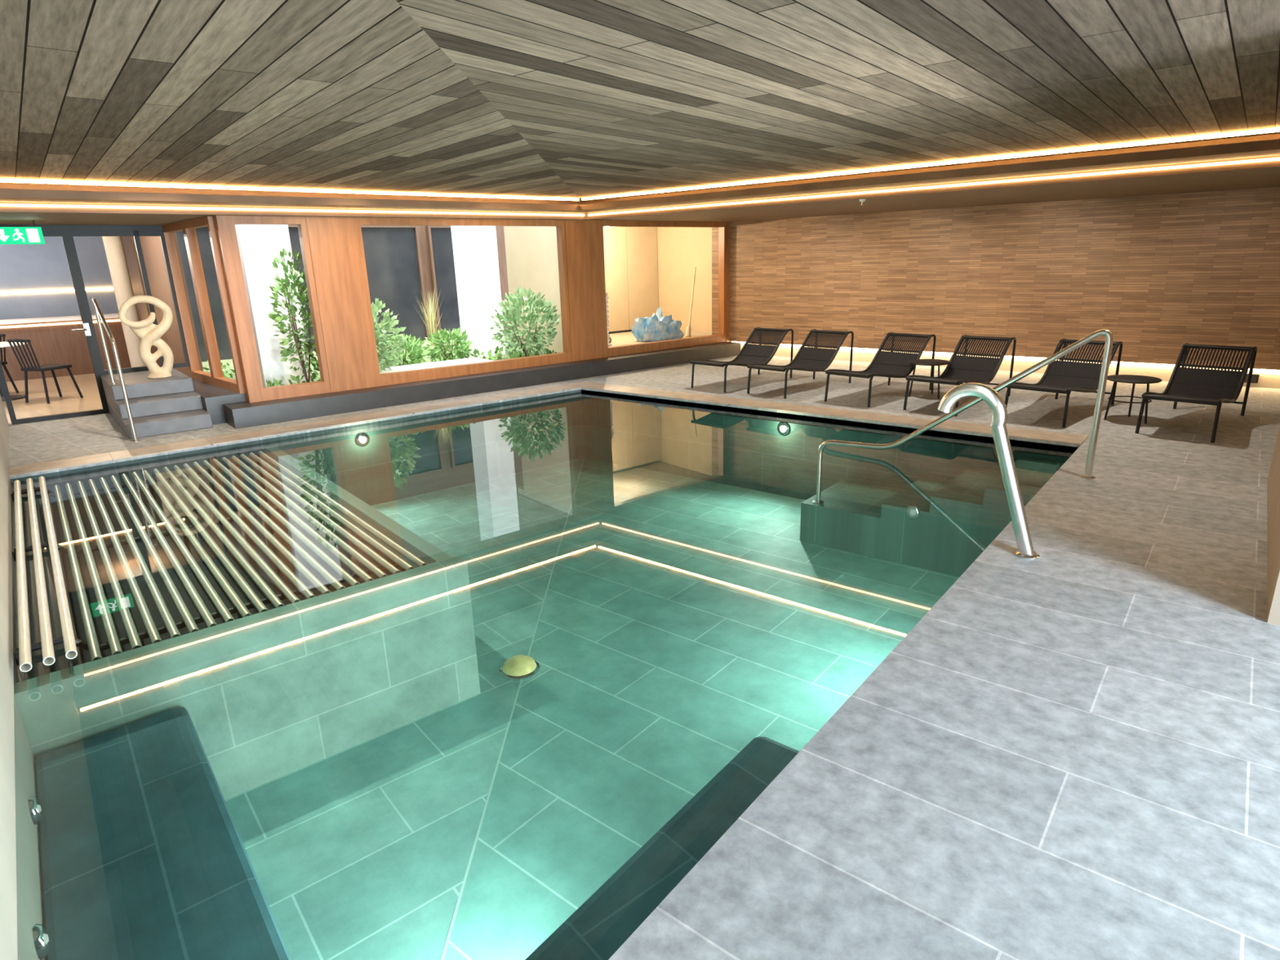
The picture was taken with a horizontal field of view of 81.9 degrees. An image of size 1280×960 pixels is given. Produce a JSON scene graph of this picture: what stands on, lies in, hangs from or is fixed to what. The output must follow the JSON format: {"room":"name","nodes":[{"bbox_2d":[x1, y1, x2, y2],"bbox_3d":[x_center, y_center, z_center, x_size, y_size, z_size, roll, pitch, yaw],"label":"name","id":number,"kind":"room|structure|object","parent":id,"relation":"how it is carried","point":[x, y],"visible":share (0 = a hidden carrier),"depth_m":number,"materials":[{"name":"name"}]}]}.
{"room":"indoor swimming pool","nodes":[
{"label":"indoor swimming pool","id":0,"kind":"room"},
{"bbox_2d":[0,394,45,959],"bbox_3d":[-2.455,0.199,2.547,0.120,3.400,15.199,-15,21,-37],"label":"wall","id":1,"kind":"structure","parent":0,"point":[21,908],"depth_m":2.56,"materials":[{"name":"paint"}]},
{"bbox_2d":[27,796,41,825],"bbox_3d":[-2.216,1.210,2.704,0.028,0.100,0.100,-15,21,-37],"label":"water jet","id":2,"kind":"object","parent":1,"relation":"attached to","point":[34,808],"visible":1,"depth_m":2.68,"materials":[{"name":"silver metal"}]},
{"bbox_2d":[31,924,48,959],"bbox_3d":[-1.751,1.348,2.159,0.028,0.100,0.100,-15,21,-37],"label":"water jet","id":3,"kind":"object","parent":1,"relation":"attached to","point":[40,939],"visible":1,"depth_m":2.13,"materials":[{"name":"silver metal"}]},
{"bbox_2d":[0,231,109,424],"bbox_3d":[-6.829,-1.727,8.377,0.920,2.100,0.132,-15,21,-37],"label":"door","id":4,"kind":"structure","parent":1,"relation":"in","point":[14,420],"depth_m":8.56,"materials":[{"name":"metal"}]},
{"bbox_2d":[0,224,163,231],"bbox_3d":[-6.506,-2.888,8.386,1.960,0.100,0.100,-15,21,-37],"label":"trim","id":5,"kind":"structure","parent":1,"relation":"attached to","point":[44,227],"depth_m":8.49,"materials":[{"name":"metal"}]},
{"bbox_2d":[0,236,118,319],"bbox_3d":[-11.838,-2.800,12.111,6.000,2.300,0.200,-15,21,-37],"label":"wall","id":6,"kind":"structure","parent":0,"point":[23,267],"depth_m":13.00,"materials":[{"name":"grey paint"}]},
{"bbox_2d":[0,288,114,293],"bbox_3d":[-11.691,-3.002,12.021,5.200,0.030,0.020,-15,21,-37],"label":"led strip","id":7,"kind":"object","parent":6,"relation":"attached to","point":[92,289],"visible":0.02,"depth_m":13.02,"materials":[{"name":"white plastic"}]},
{"bbox_2d":[121,231,203,377],"bbox_3d":[-7.725,-2.789,11.673,0.100,2.300,6.100,-15,21,-37],"label":"wall","id":8,"kind":"structure","parent":0,"point":[151,246],"depth_m":10.42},
{"bbox_2d":[0,0,578,200],"bbox_3d":[-1.274,-2.472,5.611,8.007,0.001,8.226,12,21,38],"label":"ceiling","id":9,"kind":"structure","parent":0,"point":[331,95],"depth_m":3.63,"materials":[{"name":"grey wood"}]},
{"bbox_2d":[0,178,578,200],"bbox_3d":[-3.215,-3.032,7.744,6.270,0.028,0.012,-15,21,-37],"label":"led strip","id":10,"kind":"object","parent":9,"relation":"attached to","point":[10,180],"visible":1,"depth_m":7.29,"materials":[{"name":"white plastic"}]},
{"bbox_2d":[129,225,510,364],"bbox_3d":[-4.624,-4.495,13.766,8.200,4.200,0.150,-15,21,-37],"label":"wall","id":11,"kind":"structure","parent":0,"point":[421,228],"depth_m":14.31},
{"bbox_2d":[176,226,231,361],"bbox_3d":[-6.907,-3.050,12.033,1.100,2.150,0.099,-15,21,-37],"label":"window","id":12,"kind":"structure","parent":11,"relation":"in","point":[202,233],"depth_m":11.94,"materials":[{"name":"glass"}]},
{"bbox_2d":[287,224,315,351],"bbox_3d":[-5.753,-3.355,12.941,0.900,2.150,0.099,-15,21,-37],"label":"window","id":13,"kind":"structure","parent":11,"relation":"in","point":[293,229],"depth_m":12.68,"materials":[{"name":"glass"}]},
{"bbox_2d":[360,225,430,344],"bbox_3d":[-4.636,-3.649,13.818,1.200,2.150,0.099,-15,21,-37],"label":"window","id":14,"kind":"structure","parent":11,"relation":"in","point":[393,255],"depth_m":13.83,"materials":[{"name":"grey glass"}]},
{"bbox_2d":[425,225,460,339],"bbox_3d":[-3.597,-3.923,14.634,1.100,2.150,0.099,-15,21,-37],"label":"window","id":15,"kind":"structure","parent":11,"relation":"in","point":[439,239],"depth_m":14.41,"materials":[{"name":"glass"}]},
{"bbox_2d":[201,339,552,387],"bbox_3d":[-4.184,-1.751,11.523,4.850,0.200,4.860,-15,21,-37],"label":"ground","id":16,"kind":"structure","parent":0,"point":[205,364],"depth_m":11.61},
{"bbox_2d":[234,224,311,386],"bbox_3d":[-4.700,-3.189,9.045,0.560,4.000,0.500,-15,21,-37],"label":"column","id":17,"kind":"structure","parent":16,"relation":"on","point":[259,245],"depth_m":9.06,"materials":[{"name":"white paint"}]},
{"bbox_2d":[267,247,319,382],"bbox_3d":[-4.140,-1.940,8.894,0.630,1.668,0.639,12,21,38],"label":"climbing shrub","id":18,"kind":"object","parent":16,"relation":"on","point":[300,296],"visible":0.84,"depth_m":8.83,"materials":[{"name":"green plant"}]},
{"bbox_2d":[203,340,558,386],"bbox_3d":[-3.671,-1.751,10.983,4.544,0.318,3.278,-15,21,-37],"label":"ground cover","id":19,"kind":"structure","parent":16,"relation":"on","point":[498,354],"depth_m":10.86,"materials":[{"name":"green plant"}]},
{"bbox_2d":[371,297,407,373],"bbox_3d":[-3.500,-1.840,9.557,0.923,1.066,0.882,12,21,38],"label":"leafy bush","id":20,"kind":"object","parent":16,"relation":"on","point":[387,322],"visible":0.36,"depth_m":9.55,"materials":[{"name":"green plant"}]},
{"bbox_2d":[378,333,431,366],"bbox_3d":[-3.448,-1.837,10.554,0.769,0.550,0.774,12,21,38],"label":"shrub","id":21,"kind":"object","parent":16,"relation":"on","point":[419,344],"visible":0.6,"depth_m":10.52,"materials":[{"name":"green plant"}]},
{"bbox_2d":[413,290,443,350],"bbox_3d":[-3.325,-2.528,11.786,0.488,1.091,0.492,12,21,38],"label":"ornamental grass","id":22,"kind":"object","parent":16,"relation":"on","point":[432,328],"depth_m":11.76,"materials":[{"name":"yellow plant"}]},
{"bbox_2d":[379,357,493,373],"bbox_3d":[-2.922,-1.520,10.119,1.800,0.090,0.650,-15,21,-37],"label":"kerb","id":23,"kind":"object","parent":16,"relation":"on","point":[464,361],"visible":0.21,"depth_m":10.21,"materials":[{"name":"white stone"}]},
{"bbox_2d":[423,327,473,360],"bbox_3d":[-2.848,-2.005,11.018,0.716,0.544,0.741,-10,18,-25],"label":"shrub","id":24,"kind":"object","parent":16,"relation":"on","point":[445,335],"visible":0.95,"depth_m":10.90,"materials":[{"name":"green plant"}]},
{"bbox_2d":[450,226,505,357],"bbox_3d":[-2.571,-3.935,11.341,0.500,4.000,0.500,-15,21,-37],"label":"column","id":25,"kind":"structure","parent":16,"relation":"on","point":[475,253],"depth_m":11.41,"materials":[{"name":"white paint"}]},
{"bbox_2d":[489,285,560,356],"bbox_3d":[-1.719,-2.338,11.030,1.053,1.120,1.044,12,21,38],"label":"leafy bush","id":26,"kind":"object","parent":16,"relation":"on","point":[513,314],"visible":0.98,"depth_m":10.89,"materials":[{"name":"green plant"}]},
{"bbox_2d":[225,457,584,959],"bbox_3d":[-1.205,0.918,5.964,6.950,0.001,7.156,12,21,38],"label":"floor","id":27,"kind":"structure","parent":0,"point":[362,851],"depth_m":3.74,"materials":[{"name":"tile"}]},
{"bbox_2d":[35,706,291,959],"bbox_3d":[-1.175,1.781,2.018,0.570,0.600,3.740,-15,21,-37],"label":"bench","id":28,"kind":"object","parent":27,"relation":"on","point":[144,855],"visible":1,"depth_m":2.58,"materials":[{"name":"tile"}]},
{"bbox_2d":[22,467,401,679],"bbox_3d":[-3.210,0.794,5.435,1.970,0.650,4.095,-15,21,-37],"label":"plinth","id":29,"kind":"object","parent":27,"relation":"on","point":[38,668],"visible":0.07,"depth_m":5.00,"materials":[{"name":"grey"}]},
{"bbox_2d":[10,450,426,680],"bbox_3d":[-3.126,0.371,5.113,1.869,0.341,3.800,-15,21,-37],"label":"bars","id":30,"kind":"object","parent":27,"relation":"on","point":[23,655],"visible":0.92,"depth_m":4.54,"materials":[{"name":"metal"}]},
{"bbox_2d":[14,445,480,799],"bbox_3d":[-3.140,0.681,5.391,2.070,0.888,4.205,-15,21,-37],"label":"plinth","id":31,"kind":"object","parent":27,"relation":"on","point":[268,695],"visible":0.71,"depth_m":3.85,"materials":[{"name":"tile"}]},
{"bbox_2d":[499,654,539,680],"bbox_3d":[-0.790,1.206,4.821,0.260,0.078,0.260,12,21,38],"label":"floor drain","id":32,"kind":"object","parent":27,"relation":"on","point":[520,667],"visible":1,"depth_m":4.76,"materials":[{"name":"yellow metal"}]},
{"bbox_2d":[503,226,563,353],"bbox_3d":[-1.472,-2.992,11.747,0.100,2.300,2.280,-15,21,-37],"label":"wall","id":33,"kind":"structure","parent":0,"point":[531,251],"depth_m":11.78,"materials":[{"name":"beige paint"}]},
{"bbox_2d":[9,389,1078,511],"bbox_3d":[-1.218,0.472,5.831,6.950,0.930,7.156,12,21,38],"label":"wall","id":34,"kind":"structure","parent":0,"point":[398,463],"depth_m":8.41,"materials":[{"name":"tile"}]},
{"bbox_2d":[355,433,369,446],"bbox_3d":[-3.014,-0.437,8.020,0.144,0.144,0.032,-15,21,-37],"label":"pool light","id":35,"kind":"object","parent":34,"relation":"attached to","point":[362,439],"visible":1,"depth_m":8.01,"materials":[{"name":"white glass"}]},
{"bbox_2d":[8,381,1088,476],"bbox_3d":[-0.817,-0.763,8.213,9.477,0.012,4.188,-2,17,0],"label":"pool edge","id":36,"kind":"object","parent":34,"relation":"attached to","point":[1068,438],"depth_m":7.58,"materials":[{"name":"stone"}]},
{"bbox_2d":[777,422,789,435],"bbox_3d":[1.545,-0.551,7.959,0.144,0.144,0.032,12,21,38],"label":"pool light","id":37,"kind":"object","parent":34,"relation":"attached to","point":[783,428],"visible":1,"depth_m":7.95,"materials":[{"name":"white glass"}]},
{"bbox_2d":[2,355,1279,959],"bbox_3d":[-2.362,-0.600,8.050,21.746,0.120,13.156,12,21,38],"label":"floor","id":38,"kind":"structure","parent":0,"point":[1073,753],"depth_m":2.56,"materials":[{"name":"tile"}]},
{"bbox_2d":[0,333,18,393],"bbox_3d":[-9.324,-1.635,10.505,0.452,0.853,0.536,4,18,19],"label":"dining chair","id":39,"kind":"object","parent":38,"relation":"on","point":[2,362],"visible":0.98,"depth_m":10.58,"materials":[{"name":"black wood"}]},
{"bbox_2d":[0,341,27,401],"bbox_3d":[-8.803,-1.478,10.097,0.800,0.750,0.800,12,21,38],"label":"dining table","id":40,"kind":"object","parent":38,"relation":"on","point":[2,344],"visible":0.47,"depth_m":10.13,"materials":[{"name":"metal"}]},
{"bbox_2d":[6,338,83,404],"bbox_3d":[-7.961,-1.481,9.855,0.452,0.853,0.536,4,18,19],"label":"dining chair","id":41,"kind":"object","parent":38,"relation":"on","point":[42,368],"visible":1,"depth_m":9.71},
{"bbox_2d":[0,313,131,382],"bbox_3d":[-10.692,-2.018,11.741,4.300,0.950,0.630,-15,21,-37],"label":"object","id":42,"kind":"object","parent":38,"relation":"on","point":[53,340],"depth_m":12.25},
{"bbox_2d":[0,313,118,324],"bbox_3d":[-10.704,-2.449,11.612,4.300,0.050,0.630,-15,21,-37],"label":"countertop","id":43,"kind":"structure","parent":42,"relation":"on","point":[110,315],"depth_m":12.12,"materials":[{"name":"white stone"}]},
{"bbox_2d":[92,297,141,441],"bbox_3d":[-5.437,-1.165,7.621,0.088,1.378,1.188,-15,21,-37],"label":"handrail","id":44,"kind":"object","parent":38,"relation":"on","point":[99,314],"visible":1,"depth_m":7.37,"materials":[{"name":"metal"}]},
{"bbox_2d":[102,236,146,367],"bbox_3d":[-7.899,-2.687,11.350,0.240,2.300,0.240,12,21,38],"label":"column","id":45,"kind":"structure","parent":38,"relation":"on","point":[113,246],"depth_m":11.19,"materials":[{"name":"beige paint"}]},
{"bbox_2d":[100,368,213,439],"bbox_3d":[-5.539,-0.914,8.396,0.760,0.460,2.020,-15,21,-37],"label":"steps","id":46,"kind":"structure","parent":38,"relation":"on","point":[168,405],"depth_m":7.97,"materials":[{"name":"grey stone"}]},
{"bbox_2d":[66,231,190,374],"bbox_3d":[-6.135,-2.146,8.907,0.960,1.640,0.060,-15,21,-37],"label":"door","id":47,"kind":"structure","parent":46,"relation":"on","point":[70,234],"depth_m":8.82,"materials":[{"name":"metal"}]},
{"bbox_2d":[118,294,173,378],"bbox_3d":[-5.540,-1.606,8.353,0.238,0.950,0.516,12,21,38],"label":"sculpture","id":48,"kind":"object","parent":46,"relation":"on","point":[149,333],"visible":0.98,"depth_m":8.33,"materials":[{"name":"beige stone"}]},
{"bbox_2d":[191,342,740,428],"bbox_3d":[-2.091,-1.694,10.953,7.960,0.300,2.300,-15,21,-37],"label":"ledge","id":49,"kind":"object","parent":38,"relation":"on","point":[232,408],"depth_m":9.12,"materials":[{"name":"grey stone"}]},
{"bbox_2d":[162,221,213,385],"bbox_3d":[-5.413,-2.116,8.912,0.100,1.860,0.938,-17,23,-42],"label":"window","id":50,"kind":"structure","parent":49,"relation":"on","point":[168,229],"depth_m":9.12,"materials":[{"name":"brown wood"}]},
{"bbox_2d":[690,327,793,392],"bbox_3d":[1.353,-1.604,9.684,1.472,0.665,0.574,-17,22,-41],"label":"sun lounger","id":51,"kind":"object","parent":38,"relation":"on","point":[759,352],"visible":0.91,"depth_m":9.86,"materials":[{"name":"metal"}]},
{"bbox_2d":[746,328,853,399],"bbox_3d":[2.006,-1.471,9.172,1.472,0.665,0.574,-17,22,-41],"label":"sun lounger","id":52,"kind":"object","parent":38,"relation":"on","point":[813,358],"visible":0.99,"depth_m":9.34,"materials":[{"name":"metal"}]},
{"bbox_2d":[824,332,936,407],"bbox_3d":[2.798,-1.308,8.550,1.472,0.665,0.574,-16,22,-40],"label":"sun lounger","id":53,"kind":"object","parent":38,"relation":"on","point":[890,364],"visible":0.98,"depth_m":8.71,"materials":[{"name":"metal"}]},
{"bbox_2d":[908,359,951,399],"bbox_3d":[3.301,-1.156,8.447,0.450,0.404,0.450,12,21,38],"label":"side table","id":54,"kind":"object","parent":38,"relation":"on","point":[933,362],"visible":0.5,"depth_m":8.37,"materials":[{"name":"metal"}]},
{"bbox_2d":[903,334,1016,416],"bbox_3d":[3.489,-1.166,8.008,1.472,0.665,0.574,-17,23,-42],"label":"sun lounger","id":55,"kind":"object","parent":38,"relation":"on","point":[962,369],"visible":0.98,"depth_m":8.18,"materials":[{"name":"metal"}]},
{"bbox_2d":[937,382,1039,559],"bbox_3d":[1.910,-0.062,4.035,0.602,0.928,0.120,12,21,38],"label":"spout","id":56,"kind":"object","parent":38,"relation":"on","point":[1025,550],"visible":1,"depth_m":3.96,"materials":[{"name":"metal"}]},
{"bbox_2d":[1004,338,1122,427],"bbox_3d":[4.258,-1.008,7.404,1.472,0.665,0.574,-16,22,-40],"label":"sun lounger","id":57,"kind":"object","parent":38,"relation":"on","point":[1060,376],"visible":0.9,"depth_m":7.57,"materials":[{"name":"metal"}]},
{"bbox_2d":[1103,374,1161,423],"bbox_3d":[4.657,-0.767,7.013,0.450,0.404,0.450,12,21,38],"label":"side table","id":58,"kind":"object","parent":38,"relation":"on","point":[1131,379],"visible":0.91,"depth_m":6.95,"materials":[{"name":"metal"}]},
{"bbox_2d":[1134,342,1257,442],"bbox_3d":[5.104,-0.835,6.740,1.472,0.665,0.574,-17,22,-41],"label":"sun lounger","id":59,"kind":"object","parent":38,"relation":"on","point":[1208,386],"visible":1,"depth_m":6.91,"materials":[{"name":"metal"}]},
{"bbox_2d":[608,330,711,346],"bbox_3d":[-0.155,-2.397,13.121,3.350,0.300,2.360,-15,21,-37],"label":"floor","id":60,"kind":"structure","parent":0,"point":[622,338],"depth_m":12.90,"materials":[{"name":"beige stone"}]},
{"bbox_2d":[605,292,612,346],"bbox_3d":[-0.530,-2.557,11.719,0.140,0.830,0.140,12,21,38],"label":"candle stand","id":61,"kind":"object","parent":60,"relation":"on","point":[606,296],"visible":0.48,"depth_m":11.70,"materials":[{"name":"brown wood"}]},
{"bbox_2d":[603,226,658,333],"bbox_3d":[-0.938,-3.650,13.408,2.980,1.980,0.425,-15,21,-37],"label":"wall panel","id":62,"kind":"object","parent":60,"relation":"on","point":[630,253],"visible":0.2,"depth_m":13.74,"materials":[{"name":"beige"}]},
{"bbox_2d":[631,306,684,342],"bbox_3d":[0.326,-2.627,12.385,0.575,0.536,0.906,12,21,38],"label":"cluster","id":63,"kind":"object","parent":60,"relation":"on","point":[657,327],"visible":0.95,"depth_m":12.21,"materials":[{"name":"blue stone"}]},
{"bbox_2d":[684,266,696,336],"bbox_3d":[0.874,-3.078,12.785,0.096,1.167,0.368,5,18,23],"label":"broom","id":64,"kind":"object","parent":60,"relation":"on","point":[688,331],"visible":0.98,"depth_m":12.79,"materials":[{"name":"brown wood"}]},
{"bbox_2d":[657,226,711,333],"bbox_3d":[0.876,-3.633,13.667,0.100,2.300,2.360,-15,21,-37],"label":"wall","id":65,"kind":"structure","parent":0,"point":[680,250],"depth_m":13.58,"materials":[{"name":"beige paint"}]},
{"bbox_2d":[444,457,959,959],"bbox_3d":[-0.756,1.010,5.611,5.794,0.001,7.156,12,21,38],"label":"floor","id":66,"kind":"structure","parent":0,"point":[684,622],"depth_m":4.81,"materials":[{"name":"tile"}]},
{"bbox_2d":[440,459,584,959],"bbox_3d":[-0.756,1.008,5.611,5.677,0.001,7.008,12,21,38],"label":"trim","id":67,"kind":"structure","parent":66,"relation":"on","point":[530,649],"depth_m":3.77,"materials":[{"name":"tile"}]},
{"bbox_2d":[524,736,799,959],"bbox_3d":[-0.099,1.735,2.329,0.520,0.450,2.709,12,21,38],"label":"bench","id":68,"kind":"object","parent":66,"relation":"on","point":[595,931],"visible":0.28,"depth_m":2.69,"materials":[{"name":"tile"}]},
{"bbox_2d":[800,457,1064,577],"bbox_3d":[2.602,0.217,6.578,1.990,0.780,1.100,12,21,38],"label":"stair","id":69,"kind":"structure","parent":66,"relation":"on","point":[960,517],"depth_m":6.26,"materials":[{"name":"tile"}]},
{"bbox_2d":[905,505,920,519],"bbox_3d":[2.262,0.270,6.119,0.120,0.120,0.028,12,21,38],"label":"inlet","id":70,"kind":"object","parent":69,"relation":"attached to","point":[913,512],"visible":1,"depth_m":6.11,"materials":[{"name":"silver metal"}]},
{"bbox_2d":[812,328,1113,503],"bbox_3d":[2.428,-0.414,5.914,2.189,1.638,0.100,12,21,38],"label":"pool handrail","id":71,"kind":"object","parent":69,"relation":"on","point":[1108,334],"visible":0.98,"depth_m":5.34,"materials":[{"name":"metal"}]},
{"bbox_2d":[395,0,1279,200],"bbox_3d":[0.767,-1.875,3.410,11.636,0.001,9.196,12,21,38],"label":"ceiling","id":72,"kind":"structure","parent":0,"point":[615,96],"depth_m":3.49,"materials":[{"name":"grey wood"}]},
{"bbox_2d":[582,127,1279,200],"bbox_3d":[3.488,-2.790,6.281,10.930,0.028,0.012,12,21,38],"label":"led strip","id":73,"kind":"object","parent":72,"relation":"attached to","point":[1277,129],"visible":1,"depth_m":6.62,"materials":[{"name":"white plastic"}]},
{"bbox_2d":[711,186,1279,369],"bbox_3d":[4.582,-2.744,10.123,8.500,1.985,0.150,12,21,38],"label":"wall","id":74,"kind":"structure","parent":0,"point":[1162,273],"depth_m":9.63,"materials":[{"name":"brown wood"}]},
{"bbox_2d":[728,341,1279,388],"bbox_3d":[4.667,-1.688,10.426,8.400,0.215,0.100,12,21,38],"label":"baseboard","id":75,"kind":"structure","parent":74,"relation":"attached to","point":[1271,380],"depth_m":9.88,"materials":[{"name":"beige stone"}]},
{"bbox_2d":[731,341,1279,371],"bbox_3d":[4.713,-1.741,10.265,8.050,0.015,0.025,12,21,38],"label":"led strip","id":76,"kind":"object","parent":74,"relation":"attached to","point":[731,341],"visible":0.33,"depth_m":9.80,"materials":[{"name":"white plastic"}]},
{"bbox_2d":[1244,373,1259,382],"bbox_3d":[7.034,-1.169,8.483,0.130,0.100,0.042,12,21,38],"label":"wall socket","id":77,"kind":"object","parent":74,"relation":"attached to","point":[1255,377],"visible":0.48,"depth_m":8.45,"materials":[{"name":"metal"}]},
{"bbox_2d":[1266,425,1279,625],"bbox_3d":[4.993,-0.549,2.719,3.735,2.420,2.630,12,21,38],"label":"wall","id":78,"kind":"structure","parent":0,"point":[1273,477],"depth_m":3.77,"materials":[{"name":"paint"}]},
{"bbox_2d":[0,133,1279,403],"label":"wall window","id":79,"kind":"structure","parent":78,"relation":"in","point":[333,241],"depth_m":8.32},
{"bbox_2d":[0,220,44,244],"bbox_3d":[-6.310,-2.510,7.471,0.400,0.230,0.034,-15,21,-37],"label":"exit sign","id":80,"kind":"object","parent":79,"relation":"hanging from","point":[8,235],"visible":1,"depth_m":7.49,"materials":[{"name":"plastic"}]},
{"bbox_2d":[182,216,244,393],"bbox_3d":[-4.758,-1.945,8.276,0.100,1.860,0.938,-17,23,-42],"label":"window","id":81,"kind":"structure","parent":79,"relation":"attached to","point":[189,226],"depth_m":8.36,"materials":[{"name":"brown wood"}]},
{"bbox_2d":[226,215,331,401],"bbox_3d":[-3.998,-1.899,8.204,0.780,1.950,0.130,-15,21,-37],"label":"window","id":82,"kind":"structure","parent":79,"relation":"attached to","point":[273,393],"depth_m":8.22,"materials":[{"name":"brown wood"}]},
{"bbox_2d":[0,204,584,216],"bbox_3d":[-3.326,-2.994,8.205,6.640,0.020,0.012,-15,21,-37],"label":"led strip","id":83,"kind":"object","parent":79,"relation":"attached to","point":[1,205],"visible":1,"depth_m":7.68,"materials":[{"name":"white plastic"}]},
{"bbox_2d":[355,217,572,386],"bbox_3d":[-2.170,-2.380,9.641,2.890,1.950,0.130,-15,21,-37],"label":"window","id":84,"kind":"structure","parent":79,"relation":"attached to","point":[420,375],"depth_m":9.62,"materials":[{"name":"brown wood"}]},
{"bbox_2d":[600,220,726,357],"bbox_3d":[0.410,-3.060,11.668,2.610,1.950,0.130,-15,21,-37],"label":"window","id":85,"kind":"structure","parent":79,"relation":"attached to","point":[721,337],"depth_m":11.86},
{"bbox_2d":[858,199,866,204],"bbox_3d":[2.397,-2.996,7.946,0.070,0.055,0.070,12,21,38],"label":"sprinkler","id":86,"kind":"object","parent":79,"relation":"attached to","point":[862,201],"visible":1,"depth_m":7.93,"materials":[{"name":"white plastic"}]},
{"bbox_2d":[587,157,1279,215],"bbox_3d":[3.654,-2.766,6.762,11.250,0.020,0.012,12,21,38],"label":"led strip","id":87,"kind":"object","parent":79,"relation":"attached to","point":[1273,158],"visible":1,"depth_m":7.06,"materials":[{"name":"white plastic"}]},
{"bbox_2d":[0,138,1279,213],"bbox_3d":[1.067,-2.137,4.696,12.748,0.070,6.670,12,21,38],"label":"trim","id":88,"kind":"structure","parent":78,"relation":"attached to","point":[1268,148],"depth_m":6.99,"materials":[{"name":"brown wood"}]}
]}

